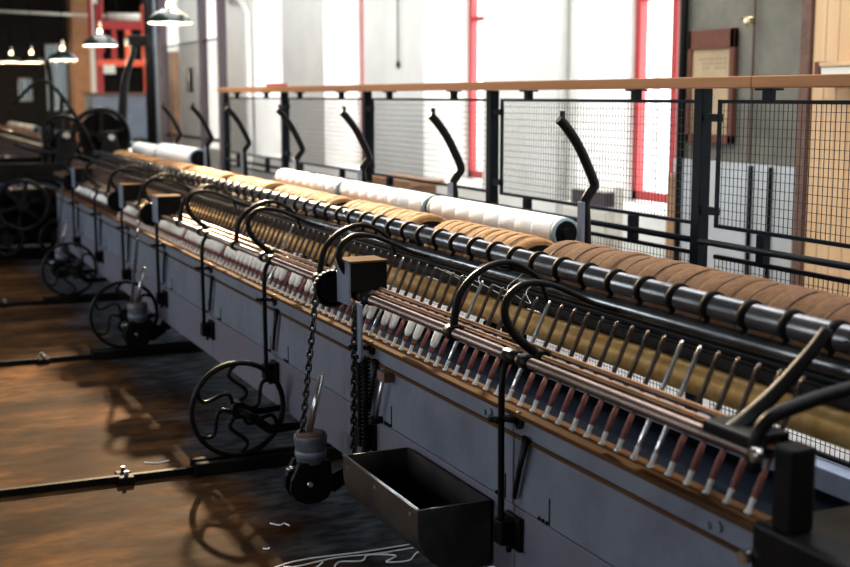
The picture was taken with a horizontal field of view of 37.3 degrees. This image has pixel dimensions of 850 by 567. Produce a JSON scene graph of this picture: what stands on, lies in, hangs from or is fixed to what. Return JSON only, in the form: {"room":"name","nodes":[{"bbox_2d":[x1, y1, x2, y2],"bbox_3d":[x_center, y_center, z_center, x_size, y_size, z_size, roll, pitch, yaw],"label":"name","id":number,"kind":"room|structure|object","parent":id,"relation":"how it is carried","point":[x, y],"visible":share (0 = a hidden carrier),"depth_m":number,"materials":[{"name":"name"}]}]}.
{"room":"textile factory","nodes":[
{"label":"textile factory","id":0,"kind":"room"},
{"bbox_2d":[0,0,142,132],"bbox_3d":[-10.021,-4.016,23.830,10.500,3.900,0.300,-4,9,-24],"label":"wall","id":1,"kind":"structure","parent":0,"point":[45,29],"depth_m":24.67,"materials":[{"name":"brick"}]},
{"bbox_2d":[18,78,32,100],"bbox_3d":[-7.882,-3.822,24.793,0.280,0.450,0.050,-4,9,-24],"label":"window","id":2,"kind":"structure","parent":1,"relation":"in","point":[23,83],"depth_m":24.78,"materials":[{"name":"glass"}]},
{"bbox_2d":[45,44,68,110],"bbox_3d":[-7.324,-4.091,25.003,0.420,1.300,0.050,-4,9,-24],"label":"window","id":3,"kind":"structure","parent":1,"relation":"in","point":[59,68],"depth_m":25.01,"materials":[{"name":"glass"}]},
{"bbox_2d":[0,181,492,566],"bbox_3d":[-3.973,-0.016,10.660,10.500,0.120,29.500,-4,9,-24],"label":"floor","id":4,"kind":"structure","parent":0,"point":[78,419],"depth_m":5.14,"materials":[{"name":"wood"}]},
{"bbox_2d":[0,138,61,189],"bbox_3d":[-6.011,-1.597,17.619,0.380,0.950,10.579,-4,9,-24],"label":"carriage","id":5,"kind":"object","parent":4,"relation":"on","point":[54,185],"visible":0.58,"depth_m":14.23,"materials":[{"name":"blue paint"}]},
{"bbox_2d":[0,125,82,183],"bbox_3d":[-5.713,-1.712,18.185,0.626,1.010,9.765,-4,9,-24],"label":"frame","id":6,"kind":"object","parent":4,"relation":"on","point":[29,138],"visible":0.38,"depth_m":17.11,"materials":[{"name":"black metal"}]},
{"bbox_2d":[7,122,16,127],"bbox_3d":[-7.106,-2.732,21.781,0.122,0.122,1.206,-4,9,-24],"label":"spool","id":7,"kind":"object","parent":6,"relation":"on","point":[10,124],"visible":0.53,"depth_m":21.68,"materials":[{"name":"white"}]},
{"bbox_2d":[15,123,27,129],"bbox_3d":[-6.600,-2.563,20.654,0.122,0.122,1.098,-4,9,-24],"label":"spool","id":8,"kind":"object","parent":6,"relation":"on","point":[18,125],"visible":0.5,"depth_m":20.55,"materials":[{"name":"white"}]},
{"bbox_2d":[24,125,39,132],"bbox_3d":[-6.115,-2.402,19.575,0.122,0.122,1.098,-4,9,-24],"label":"spool","id":9,"kind":"object","parent":6,"relation":"on","point":[32,128],"visible":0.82,"depth_m":19.15,"materials":[{"name":"white"}]},
{"bbox_2d":[0,291,130,307],"bbox_3d":[-5.014,0.272,8.153,6.450,0.052,0.115,-4,9,-24],"label":"rail","id":10,"kind":"object","parent":4,"relation":"on","point":[108,296],"visible":0.73,"depth_m":9.17,"materials":[{"name":"black metal"}]},
{"bbox_2d":[0,35,148,260],"bbox_3d":[-3.704,-1.272,11.675,2.322,2.064,1.454,-4,9,-24],"label":"machine","id":11,"kind":"object","parent":4,"relation":"on","point":[28,214],"visible":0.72,"depth_m":11.39,"materials":[{"name":"black metal"}]},
{"bbox_2d":[66,0,96,141],"bbox_3d":[-5.276,-3.203,19.501,0.400,3.570,0.400,-4,9,-24],"label":"brick pillar","id":12,"kind":"structure","parent":4,"relation":"on","point":[82,71],"depth_m":19.27,"materials":[{"name":"beige paint"}]},
{"bbox_2d":[0,341,203,366],"bbox_3d":[-4.161,0.556,6.255,6.450,0.052,0.115,-4,9,-24],"label":"rail","id":13,"kind":"object","parent":4,"relation":"on","point":[185,346],"visible":0.77,"depth_m":7.26,"materials":[{"name":"black metal"}]},
{"bbox_2d":[83,3,158,142],"bbox_3d":[-4.286,-2.522,17.723,0.940,2.750,0.640,-4,9,-24],"label":"machine","id":14,"kind":"object","parent":4,"relation":"on","point":[109,73],"visible":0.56,"depth_m":17.51,"materials":[{"name":"orange paint"}]},
{"bbox_2d":[143,0,157,190],"bbox_3d":[-3.147,-2.598,14.373,0.240,3.890,0.236,-4,9,-24],"label":"column","id":15,"kind":"structure","parent":4,"relation":"on","point":[147,4],"depth_m":14.37,"materials":[{"name":"metal"}]},
{"bbox_2d":[153,0,158,144],"bbox_3d":[-3.205,-2.672,14.867,0.160,3.890,0.156,-4,9,-24],"label":"pipe","id":16,"kind":"object","parent":4,"relation":"on","point":[154,25],"visible":0.09,"depth_m":14.88,"materials":[{"name":"metal"}]},
{"bbox_2d":[144,460,168,463],"bbox_3d":[-1.107,0.738,5.191,0.104,0.006,0.027,-2,9,-15],"label":"thread","id":17,"kind":"object","parent":4,"relation":"on","point":[167,460],"visible":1,"depth_m":5.18,"materials":[{"name":"white"}]},
{"bbox_2d":[0,442,342,497],"bbox_3d":[-3.175,0.884,4.058,6.450,0.052,0.115,-4,9,-24],"label":"rail","id":18,"kind":"object","parent":4,"relation":"on","point":[275,457],"visible":0.78,"depth_m":5.02,"materials":[{"name":"black metal"}]},
{"bbox_2d":[41,154,849,566],"bbox_3d":[-1.233,-0.010,6.527,0.747,0.999,9.982,-4,9,-24],"label":"carriage","id":19,"kind":"object","parent":18,"relation":"on","point":[570,477],"visible":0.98,"depth_m":3.56,"materials":[{"name":"blue paint"}]},
{"bbox_2d":[50,183,84,277],"bbox_3d":[-2.817,-0.427,9.919,0.284,0.764,0.119,-4,9,-24],"label":"weight","id":20,"kind":"object","parent":19,"relation":"hanging from","point":[59,254],"visible":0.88,"depth_m":9.89,"materials":[{"name":"grey metal"}]},
{"bbox_2d":[54,247,69,260],"bbox_3d":[-2.863,-0.236,9.927,0.119,0.103,0.119,-4,9,-24],"label":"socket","id":21,"kind":"object","parent":20,"relation":"attached to","point":[59,254],"depth_m":9.88,"materials":[{"name":"grey metal"}]},
{"bbox_2d":[122,214,168,346],"bbox_3d":[-1.606,-0.024,7.222,0.284,0.764,0.119,-4,9,-24],"label":"weight","id":22,"kind":"object","parent":19,"relation":"hanging from","point":[137,331],"visible":1,"depth_m":7.20,"materials":[{"name":"grey metal"}]},
{"bbox_2d":[127,304,147,322],"bbox_3d":[-1.651,0.167,7.230,0.119,0.103,0.119,-4,9,-24],"label":"socket","id":23,"kind":"object","parent":22,"relation":"attached to","point":[137,313],"depth_m":7.18,"materials":[{"name":"grey metal"}]},
{"bbox_2d":[179,228,185,236],"bbox_3d":[-1.338,-0.296,6.963,0.047,0.074,0.026,-3,9,-21],"label":"yarn cop","id":24,"kind":"object","parent":19,"relation":"on","point":[182,231],"visible":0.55,"depth_m":6.95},
{"bbox_2d":[191,232,196,241],"bbox_3d":[-1.229,-0.257,6.717,0.044,0.069,0.026,-3,9,-21],"label":"yarn cop","id":25,"kind":"object","parent":19,"relation":"on","point":[194,233],"visible":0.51,"depth_m":6.71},
{"bbox_2d":[207,239,212,248],"bbox_3d":[-1.089,-0.216,6.411,0.050,0.079,0.026,-4,10,-27],"label":"yarn cop","id":26,"kind":"object","parent":19,"relation":"on","point":[210,240],"visible":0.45,"depth_m":6.40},
{"bbox_2d":[210,240,215,249],"bbox_3d":[-1.063,-0.204,6.350,0.047,0.074,0.026,-3,9,-21],"label":"yarn cop","id":27,"kind":"object","parent":19,"relation":"on","point":[213,241],"visible":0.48,"depth_m":6.34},
{"bbox_2d":[213,241,219,251],"bbox_3d":[-1.034,-0.198,6.288,0.050,0.079,0.026,-4,10,-27],"label":"yarn cop","id":28,"kind":"object","parent":19,"relation":"on","point":[216,243],"visible":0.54,"depth_m":6.28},
{"bbox_2d":[217,243,223,252],"bbox_3d":[-1.009,-0.183,6.227,0.044,0.069,0.026,-3,9,-21],"label":"yarn cop","id":29,"kind":"object","parent":19,"relation":"on","point":[220,247],"visible":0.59,"depth_m":6.22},
{"bbox_2d":[224,246,229,256],"bbox_3d":[-0.953,-0.168,6.104,0.047,0.074,0.026,-3,9,-21],"label":"yarn cop","id":30,"kind":"object","parent":19,"relation":"on","point":[227,250],"visible":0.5,"depth_m":6.09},
{"bbox_2d":[228,248,233,257],"bbox_3d":[-0.927,-0.156,6.043,0.044,0.069,0.026,-3,9,-21],"label":"yarn cop","id":31,"kind":"object","parent":19,"relation":"on","point":[231,251],"visible":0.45,"depth_m":6.03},
{"bbox_2d":[231,251,237,259],"bbox_3d":[-0.898,-0.149,5.982,0.047,0.074,0.026,-3,9,-21],"label":"yarn cop","id":32,"kind":"object","parent":19,"relation":"on","point":[234,254],"visible":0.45,"depth_m":5.97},
{"bbox_2d":[235,251,241,260],"bbox_3d":[-0.870,-0.140,5.921,0.047,0.074,0.026,-3,9,-21],"label":"yarn cop","id":33,"kind":"object","parent":19,"relation":"on","point":[239,253],"visible":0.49,"depth_m":5.91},
{"bbox_2d":[239,252,245,262],"bbox_3d":[-0.841,-0.134,5.859,0.050,0.079,0.026,-4,10,-27],"label":"yarn cop","id":34,"kind":"object","parent":19,"relation":"on","point":[243,254],"visible":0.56,"depth_m":5.85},
{"bbox_2d":[243,254,250,264],"bbox_3d":[-0.816,-0.119,5.798,0.044,0.069,0.026,-3,9,-21],"label":"yarn cop","id":35,"kind":"object","parent":19,"relation":"on","point":[247,256],"visible":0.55,"depth_m":5.79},
{"bbox_2d":[247,256,254,266],"bbox_3d":[-0.788,-0.113,5.737,0.047,0.074,0.026,-3,9,-21],"label":"yarn cop","id":36,"kind":"object","parent":19,"relation":"on","point":[251,258],"visible":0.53,"depth_m":5.72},
{"bbox_2d":[252,257,258,268],"bbox_3d":[-0.760,-0.103,5.675,0.047,0.074,0.026,-3,9,-21],"label":"yarn cop","id":37,"kind":"object","parent":19,"relation":"on","point":[255,261],"visible":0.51,"depth_m":5.66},
{"bbox_2d":[256,260,262,270],"bbox_3d":[-0.731,-0.097,5.614,0.050,0.079,0.026,-4,10,-27],"label":"yarn cop","id":38,"kind":"object","parent":19,"relation":"on","point":[259,264],"visible":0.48,"depth_m":5.60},
{"bbox_2d":[267,265,272,274],"bbox_3d":[-0.676,-0.079,5.491,0.050,0.079,0.026,-4,10,-27],"label":"yarn cop","id":39,"kind":"object","parent":19,"relation":"on","point":[270,266],"visible":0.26,"depth_m":5.48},
{"bbox_2d":[274,266,281,277],"bbox_3d":[-0.624,-0.055,5.369,0.044,0.069,0.026,-3,9,-21],"label":"yarn cop","id":40,"kind":"object","parent":19,"relation":"on","point":[278,269],"visible":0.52,"depth_m":5.36,"materials":[{"name":"fabric"}]},
{"bbox_2d":[279,268,287,280],"bbox_3d":[-0.595,-0.048,5.308,0.047,0.074,0.026,-3,9,-21],"label":"yarn cop","id":41,"kind":"object","parent":19,"relation":"on","point":[283,272],"visible":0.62,"depth_m":5.30,"materials":[{"name":"fabric"}]},
{"bbox_2d":[289,272,296,284],"bbox_3d":[-0.541,-0.028,5.185,0.044,0.069,0.026,-3,9,-21],"label":"yarn cop","id":42,"kind":"object","parent":19,"relation":"on","point":[293,275],"visible":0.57,"depth_m":5.17,"materials":[{"name":"fabric"}]},
{"bbox_2d":[294,275,302,286],"bbox_3d":[-0.514,-0.018,5.124,0.044,0.069,0.026,-3,9,-21],"label":"yarn cop","id":43,"kind":"object","parent":19,"relation":"on","point":[299,278],"visible":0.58,"depth_m":5.11,"materials":[{"name":"fabric"}]},
{"bbox_2d":[304,272,313,291],"bbox_3d":[-0.456,-0.006,5.001,0.050,0.079,0.026,-4,10,-27],"label":"yarn cop","id":44,"kind":"object","parent":19,"relation":"on","point":[309,283],"visible":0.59,"depth_m":4.99,"materials":[{"name":"fabric"}]},
{"bbox_2d":[284,288,344,503],"bbox_3d":[-0.360,0.391,4.446,0.284,0.764,0.119,-4,9,-24],"label":"chain hoist","id":45,"kind":"object","parent":19,"relation":"hanging from","point":[309,478],"visible":1,"depth_m":4.42,"materials":[{"name":"grey metal"}]},
{"bbox_2d":[294,432,326,465],"bbox_3d":[-0.405,0.582,4.455,0.119,0.103,0.119,-4,9,-24],"label":"socket","id":46,"kind":"object","parent":45,"relation":"attached to","point":[310,447],"depth_m":4.41,"materials":[{"name":"grey metal"}]},
{"bbox_2d":[350,302,356,453],"bbox_3d":[-0.243,0.368,4.306,0.028,0.624,0.039,-4,9,-24],"label":"chain","id":47,"kind":"object","parent":19,"relation":"hanging from","point":[354,306],"visible":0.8,"depth_m":4.30,"materials":[{"name":"grey"}]},
{"bbox_2d":[363,305,369,315],"bbox_3d":[-0.211,0.082,4.449,0.044,0.069,0.026,-3,9,-21],"label":"yarn cop","id":48,"kind":"object","parent":19,"relation":"on","point":[366,307],"visible":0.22,"depth_m":4.44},
{"bbox_2d":[366,306,377,319],"bbox_3d":[-0.182,0.089,4.388,0.047,0.074,0.026,-3,9,-21],"label":"yarn cop","id":49,"kind":"object","parent":19,"relation":"on","point":[372,309],"visible":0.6,"depth_m":4.38,"materials":[{"name":"fabric"}]},
{"bbox_2d":[381,311,391,325],"bbox_3d":[-0.127,0.107,4.266,0.047,0.074,0.026,-3,9,-21],"label":"yarn cop","id":50,"kind":"object","parent":19,"relation":"on","point":[387,315],"visible":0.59,"depth_m":4.25,"materials":[{"name":"fabric"}]},
{"bbox_2d":[389,314,399,328],"bbox_3d":[-0.101,0.119,4.204,0.044,0.069,0.026,-3,9,-21],"label":"yarn cop","id":51,"kind":"object","parent":19,"relation":"on","point":[393,322],"visible":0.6,"depth_m":4.19,"materials":[{"name":"fabric"}]},
{"bbox_2d":[404,313,418,335],"bbox_3d":[-0.043,0.132,4.082,0.050,0.079,0.026,-4,10,-27],"label":"yarn cop","id":52,"kind":"object","parent":19,"relation":"on","point":[410,326],"visible":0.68,"depth_m":4.07,"materials":[{"name":"fabric"}]},
{"bbox_2d":[342,447,490,566],"bbox_3d":[-0.038,0.652,3.684,0.224,0.192,0.576,-4,9,-24],"label":"trough","id":53,"kind":"object","parent":19,"relation":"attached to","point":[446,520],"visible":1,"depth_m":3.57,"materials":[{"name":"metal"}]},
{"bbox_2d":[413,324,424,339],"bbox_3d":[-0.018,0.146,4.020,0.044,0.069,0.026,-3,9,-21],"label":"yarn cop","id":54,"kind":"object","parent":19,"relation":"on","point":[419,328],"visible":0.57,"depth_m":4.01,"materials":[{"name":"fabric"}]},
{"bbox_2d":[430,322,442,347],"bbox_3d":[0.040,0.159,3.898,0.050,0.079,0.026,-4,10,-27],"label":"yarn cop","id":55,"kind":"object","parent":19,"relation":"on","point":[437,336],"visible":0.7,"depth_m":3.89,"materials":[{"name":"fabric"}]},
{"bbox_2d":[168,51,180,145],"bbox_3d":[-2.944,-1.698,14.743,0.220,2.000,0.500,-4,9,-24],"label":"timber post","id":56,"kind":"object","parent":4,"relation":"on","point":[169,55],"visible":0.16,"depth_m":14.48,"materials":[{"name":"brown wood"}]},
{"bbox_2d":[158,0,227,233],"bbox_3d":[-2.390,-2.363,12.802,0.075,3.890,2.560,-4,9,-24],"label":"wall","id":57,"kind":"structure","parent":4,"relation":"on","point":[202,51],"depth_m":12.37,"materials":[{"name":"grey"}]},
{"bbox_2d":[270,523,289,525],"bbox_3d":[-0.512,0.850,4.442,0.076,0.006,0.025,1,9,8],"label":"thread","id":58,"kind":"object","parent":4,"relation":"on","point":[270,523],"visible":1,"depth_m":4.44,"materials":[{"name":"white"}]},
{"bbox_2d":[275,544,409,566],"bbox_3d":[-0.266,0.894,4.143,0.706,0.006,0.069,-5,10,-30],"label":"thread","id":59,"kind":"object","parent":4,"relation":"on","point":[404,544],"visible":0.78,"depth_m":4.15,"materials":[{"name":"white"}]},
{"bbox_2d":[293,547,412,566],"bbox_3d":[-0.226,0.895,4.136,0.600,0.006,0.027,-4,9,-24],"label":"thread","id":60,"kind":"object","parent":4,"relation":"on","point":[410,547],"visible":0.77,"depth_m":4.13,"materials":[{"name":"white"}]},
{"bbox_2d":[334,551,418,566],"bbox_3d":[-0.130,0.899,4.114,0.364,0.006,0.107,-4,9,-24],"label":"thread","id":61,"kind":"object","parent":4,"relation":"on","point":[415,553],"visible":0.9,"depth_m":4.09,"materials":[{"name":"white"}]},
{"bbox_2d":[92,102,849,450],"bbox_3d":[-0.956,-0.340,7.533,0.692,1.445,12.532,-4,9,-24],"label":"machine","id":62,"kind":"object","parent":4,"relation":"on","point":[829,424],"visible":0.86,"depth_m":3.64,"materials":[{"name":"black metal"}]},
{"bbox_2d":[108,150,136,164],"bbox_3d":[-2.594,-1.025,10.968,0.259,0.260,0.601,-4,9,-24],"label":"roving bobbin","id":63,"kind":"object","parent":62,"relation":"attached to","point":[120,152],"visible":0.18,"depth_m":10.82,"materials":[{"name":"brown fabric"}]},
{"bbox_2d":[131,142,156,156],"bbox_3d":[-2.543,-1.222,11.620,0.139,0.139,1.076,-4,9,-24],"label":"spool","id":64,"kind":"object","parent":62,"relation":"on","point":[138,147],"visible":0.47,"depth_m":11.57,"materials":[{"name":"white"}]},
{"bbox_2d":[124,154,163,168],"bbox_3d":[-2.233,-0.905,10.164,0.258,0.259,0.862,-4,9,-24],"label":"roving bobbin","id":65,"kind":"object","parent":62,"relation":"attached to","point":[143,157],"visible":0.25,"depth_m":10.02,"materials":[{"name":"brown fabric"}]},
{"bbox_2d":[151,159,196,198],"bbox_3d":[-1.815,-0.765,9.232,0.258,0.259,0.905,-4,9,-24],"label":"roving bobbin","id":66,"kind":"object","parent":62,"relation":"attached to","point":[181,165],"visible":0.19,"depth_m":9.03,"materials":[{"name":"brown fabric"}]},
{"bbox_2d":[154,143,203,166],"bbox_3d":[-2.039,-1.067,10.495,0.165,0.165,1.304,-4,9,-24],"label":"spool","id":67,"kind":"object","parent":62,"relation":"on","point":[194,156],"visible":0.77,"depth_m":10.21,"materials":[{"name":"white"}]},
{"bbox_2d":[184,166,236,205],"bbox_3d":[-1.392,-0.625,8.291,0.258,0.260,0.883,-4,9,-24],"label":"roving bobbin","id":68,"kind":"object","parent":62,"relation":"attached to","point":[212,172],"visible":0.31,"depth_m":8.19,"materials":[{"name":"beige fabric"}]},
{"bbox_2d":[220,175,285,227],"bbox_3d":[-0.987,-0.490,7.388,0.258,0.260,0.818,-4,9,-24],"label":"roving bobbin","id":69,"kind":"object","parent":62,"relation":"attached to","point":[271,185],"visible":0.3,"depth_m":7.21,"materials":[{"name":"beige fabric"}]},
{"bbox_2d":[274,169,347,194],"bbox_3d":[-0.663,-0.588,7.434,0.122,0.122,1.141,-4,9,-24],"label":"spool","id":70,"kind":"object","parent":62,"relation":"on","point":[316,182],"visible":0.66,"depth_m":7.33,"materials":[{"name":"white"}]},
{"bbox_2d":[271,185,353,246],"bbox_3d":[-0.571,-0.351,6.462,0.258,0.259,0.937,-4,9,-24],"label":"roving bobbin","id":71,"kind":"object","parent":62,"relation":"attached to","point":[329,198],"visible":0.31,"depth_m":6.32,"materials":[{"name":"beige fabric"}]},
{"bbox_2d":[339,180,436,211],"bbox_3d":[-0.183,-0.428,6.365,0.122,0.122,1.141,-4,9,-24],"label":"spool","id":72,"kind":"object","parent":62,"relation":"on","point":[406,199],"visible":0.65,"depth_m":6.27,"materials":[{"name":"white"}]},
{"bbox_2d":[334,200,446,276],"bbox_3d":[-0.145,-0.210,5.515,0.259,0.260,0.862,-4,9,-24],"label":"roving bobbin","id":73,"kind":"object","parent":62,"relation":"attached to","point":[420,218],"visible":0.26,"depth_m":5.32,"materials":[{"name":"beige fabric"}]},
{"bbox_2d":[424,220,554,308],"bbox_3d":[0.249,-0.079,4.638,0.258,0.259,0.742,-4,9,-24],"label":"roving bobbin","id":74,"kind":"object","parent":62,"relation":"attached to","point":[533,243],"visible":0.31,"depth_m":4.51,"materials":[{"name":"beige fabric"}]},
{"bbox_2d":[427,196,576,242],"bbox_3d":[0.302,-0.267,5.286,0.122,0.122,1.185,-4,9,-24],"label":"spool","id":75,"kind":"object","parent":62,"relation":"on","point":[554,228],"visible":0.63,"depth_m":5.10,"materials":[{"name":"white"}]},
{"bbox_2d":[537,240,849,411],"bbox_3d":[0.969,0.161,3.034,0.282,0.284,2.511,-4,9,-24],"label":"roving bobbin","id":76,"kind":"object","parent":62,"relation":"attached to","point":[817,303],"visible":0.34,"depth_m":3.33,"materials":[{"name":"brown fabric"}]},
{"bbox_2d":[226,236,849,501],"bbox_3d":[0.347,0.388,6.741,0.140,0.240,10.800,-4,9,-24],"label":"kerb","id":77,"kind":"object","parent":4,"relation":"on","point":[832,478],"visible":0.02,"depth_m":4.32,"materials":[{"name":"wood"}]},
{"bbox_2d":[217,74,849,467],"bbox_3d":[0.146,-0.335,7.077,0.110,1.570,9.715,-4,9,-24],"label":"fence","id":78,"kind":"object","parent":77,"relation":"on","point":[698,239],"visible":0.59,"depth_m":5.45,"materials":[{"name":"black metal"}]},
{"bbox_2d":[266,83,286,86],"bbox_3d":[-1.165,-1.557,9.866,0.080,0.022,0.300,-4,9,-24],"label":"block","id":79,"kind":"object","parent":78,"relation":"on","point":[275,84],"visible":0.79,"depth_m":9.74,"materials":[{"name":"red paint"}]},
{"bbox_2d":[562,187,623,249],"bbox_3d":[1.136,-0.221,8.465,0.100,0.906,0.760,-4,9,-24],"label":"base cabinet","id":80,"kind":"object","parent":4,"relation":"on","point":[606,216],"visible":0.23,"depth_m":8.25,"materials":[{"name":"beige paint"}]},
{"bbox_2d":[572,186,614,206],"bbox_3d":[1.132,-0.582,8.420,0.110,0.108,0.440,-4,9,-24],"label":"crate","id":81,"kind":"object","parent":80,"relation":"on","point":[600,191],"visible":0.52,"depth_m":8.30,"materials":[{"name":"grey"}]},
{"bbox_2d":[142,0,801,257],"bbox_3d":[1.216,-2.093,10.959,0.697,3.900,32.610,-4,9,-24],"label":"wall","id":82,"kind":"structure","parent":0,"point":[295,42],"depth_m":12.31,"materials":[{"name":"paint"}]},
{"bbox_2d":[226,0,253,176],"bbox_3d":[-2.831,-2.878,19.066,0.120,3.057,1.263,-4,9,-24],"label":"downpipe","id":83,"kind":"object","parent":82,"relation":"attached to","point":[244,4],"visible":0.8,"depth_m":18.44,"materials":[{"name":"metal"}]},
{"bbox_2d":[360,0,363,132],"bbox_3d":[-0.552,-2.735,15.220,0.070,2.590,1.060,-4,9,-24],"label":"window","id":84,"kind":"structure","parent":82,"relation":"in","point":[361,1],"depth_m":15.63,"materials":[{"name":"red paint"}]},
{"bbox_2d":[468,0,483,178],"bbox_3d":[0.694,-2.320,12.445,0.070,2.590,1.060,-4,9,-24],"label":"window","id":85,"kind":"structure","parent":82,"relation":"in","point":[474,18],"depth_m":12.89,"materials":[{"name":"red paint"}]},
{"bbox_2d":[555,0,567,213],"bbox_3d":[1.120,-1.935,10.238,0.100,3.800,0.100,-4,9,-24],"label":"pipe","id":86,"kind":"object","parent":82,"relation":"attached to","point":[563,4],"visible":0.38,"depth_m":10.25,"materials":[{"name":"metal"}]},
{"bbox_2d":[309,259,849,460],"bbox_3d":[2.226,0.693,5.473,2.220,0.012,14.900,-4,9,-24],"label":"trim","id":87,"kind":"structure","parent":82,"relation":"attached to","point":[706,402],"depth_m":6.39,"materials":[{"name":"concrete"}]},
{"bbox_2d":[372,174,444,192],"bbox_3d":[-0.193,-0.624,11.741,0.350,0.736,1.050,-4,9,-24],"label":"bench","id":88,"kind":"object","parent":87,"relation":"on","point":[421,186],"visible":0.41,"depth_m":11.32,"materials":[{"name":"brown wood"}]},
{"bbox_2d":[790,0,849,296],"bbox_3d":[2.726,-1.282,6.504,0.120,3.586,2.189,-4,9,-24],"label":"door","id":89,"kind":"structure","parent":87,"relation":"on","point":[825,24],"depth_m":7.37,"materials":[{"name":"brown wood"}]},
{"bbox_2d":[814,62,849,73],"bbox_3d":[2.405,-1.162,6.964,0.147,0.140,0.570,-4,9,-24],"label":"wall box","id":90,"kind":"object","parent":89,"relation":"attached to","point":[819,67],"visible":0.56,"depth_m":7.07,"materials":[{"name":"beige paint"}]},
{"bbox_2d":[631,0,678,203],"bbox_3d":[1.940,-1.905,9.670,0.070,2.590,1.060,-4,9,-24],"label":"window","id":91,"kind":"structure","parent":82,"relation":"in","point":[642,6],"depth_m":10.09,"materials":[{"name":"red paint"}]},
{"bbox_2d":[665,173,675,259],"bbox_3d":[1.777,-0.322,9.042,0.027,0.936,0.130,-4,9,-24],"label":"trim","id":92,"kind":"structure","parent":82,"relation":"attached to","point":[669,224],"depth_m":9.02,"materials":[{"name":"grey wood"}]},
{"bbox_2d":[673,0,688,260],"bbox_3d":[1.801,-1.620,8.765,0.075,3.586,0.080,-4,9,-24],"label":"conduit","id":93,"kind":"object","parent":82,"relation":"attached to","point":[684,8],"visible":0.48,"depth_m":8.80,"materials":[{"name":"black metal"}]},
{"bbox_2d":[685,28,738,143],"bbox_3d":[1.938,-1.334,8.520,0.033,0.760,0.510,-4,9,-24],"label":"notice board","id":94,"kind":"object","parent":82,"relation":"attached to","point":[711,52],"visible":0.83,"depth_m":8.46,"materials":[{"name":"brown wood"}]},
{"bbox_2d":[699,58,725,68],"bbox_3d":[1.939,-1.287,8.523,0.002,0.467,0.300,-4,9,-24],"label":"print","id":95,"kind":"object","parent":94,"relation":"attached to","point":[704,63],"depth_m":8.49,"materials":[{"name":"brown"}]},
{"bbox_2d":[673,158,793,283],"bbox_3d":[2.041,-0.289,8.452,0.022,1.046,1.300,-4,9,-24],"label":"panel","id":96,"kind":"object","parent":82,"relation":"attached to","point":[778,244],"depth_m":8.30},
{"bbox_2d":[744,166,752,274],"bbox_3d":[2.112,-0.252,8.235,0.024,1.036,0.022,-4,9,-24],"label":"batten","id":97,"kind":"object","parent":82,"relation":"attached to","point":[748,235],"visible":0.5,"depth_m":8.20,"materials":[{"name":"black metal"}]},
{"bbox_2d":[741,0,756,163],"bbox_3d":[2.065,-2.033,7.990,0.099,2.540,0.100,3,9,18],"label":"pipe","id":98,"kind":"object","parent":82,"relation":"attached to","point":[751,19],"visible":0.97,"depth_m":8.09,"materials":[{"name":"metal"}]},
{"bbox_2d":[741,16,755,27],"bbox_3d":[2.075,-1.672,8.050,0.083,0.068,0.120,-4,9,-24],"label":"tap","id":99,"kind":"object","parent":98,"relation":"on","point":[751,19],"depth_m":8.04,"materials":[{"name":"gold metal"}]},
{"bbox_2d":[764,167,773,278],"bbox_3d":[2.194,-0.225,8.054,0.024,1.036,0.022,-4,9,-24],"label":"batten","id":100,"kind":"object","parent":82,"relation":"attached to","point":[770,170],"visible":0.36,"depth_m":8.01,"materials":[{"name":"black metal"}]},
{"bbox_3d":[-3.973,-3.848,10.087,10.500,0.470,29.500,-4,9,-24],"label":"ceiling","id":101,"kind":"structure","parent":0,"visible":0},
{"bbox_2d":[0,0,19,61],"bbox_3d":[-6.599,-4.459,19.935,0.350,1.872,0.350,-4,9,-24],"label":"pendant lamp","id":102,"kind":"object","parent":101,"relation":"hanging from","point":[9,58],"visible":0.92,"depth_m":19.97,"materials":[{"name":"black metal"}]},
{"bbox_2d":[19,0,44,62],"bbox_3d":[-5.544,-4.073,17.590,0.350,1.942,0.350,-4,9,-24],"label":"pendant lamp","id":103,"kind":"object","parent":101,"relation":"hanging from","point":[31,58],"visible":1,"depth_m":17.64,"materials":[{"name":"black metal"}]},
{"bbox_2d":[48,0,77,60],"bbox_3d":[-4.326,-3.648,14.882,0.350,1.982,0.350,-4,9,-24],"label":"pendant lamp","id":104,"kind":"object","parent":101,"relation":"hanging from","point":[61,55],"visible":0.97,"depth_m":14.93,"materials":[{"name":"black metal"}]},
{"bbox_2d":[0,0,139,20],"bbox_3d":[-5.200,-4.451,18.020,2.700,1.303,0.106,-4,9,-24],"label":"pipe","id":105,"kind":"object","parent":101,"relation":"hanging from","point":[109,16],"visible":0.71,"depth_m":18.32,"materials":[{"name":"metal"}]},
{"bbox_2d":[87,0,92,37],"bbox_3d":[-4.839,-4.317,18.092,0.060,1.670,0.057,-4,9,-24],"label":"pipe","id":106,"kind":"object","parent":101,"relation":"attached to","point":[89,7],"visible":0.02,"depth_m":18.14,"materials":[{"name":"metal"}]},
{"bbox_2d":[82,0,117,45],"bbox_3d":[-3.271,-3.336,12.526,0.350,1.902,0.350,-4,9,-24],"label":"pendant lamp","id":107,"kind":"object","parent":101,"relation":"hanging from","point":[99,39],"visible":1,"depth_m":12.57,"materials":[{"name":"black metal"}]},
{"bbox_2d":[99,0,103,51],"bbox_3d":[-4.693,-4.257,18.166,0.060,1.810,0.057,-4,9,-24],"label":"pipe","id":108,"kind":"object","parent":101,"relation":"attached to","point":[100,1],"visible":0.36,"depth_m":18.20,"materials":[{"name":"metal"}]},
{"bbox_2d":[147,0,191,24],"bbox_3d":[-1.992,-2.940,9.674,0.350,1.842,0.350,-4,9,-24],"label":"pendant lamp","id":109,"kind":"object","parent":101,"relation":"hanging from","point":[168,15],"visible":1,"depth_m":9.70,"materials":[{"name":"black metal"}]},
{"bbox_2d":[396,0,399,68],"bbox_3d":[-0.287,-3.336,13.257,0.040,2.120,0.038,-4,9,-24],"label":"pull cord","id":110,"kind":"object","parent":101,"relation":"hanging from","point":[397,62],"visible":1,"depth_m":13.36,"materials":[{"name":"black metal"}]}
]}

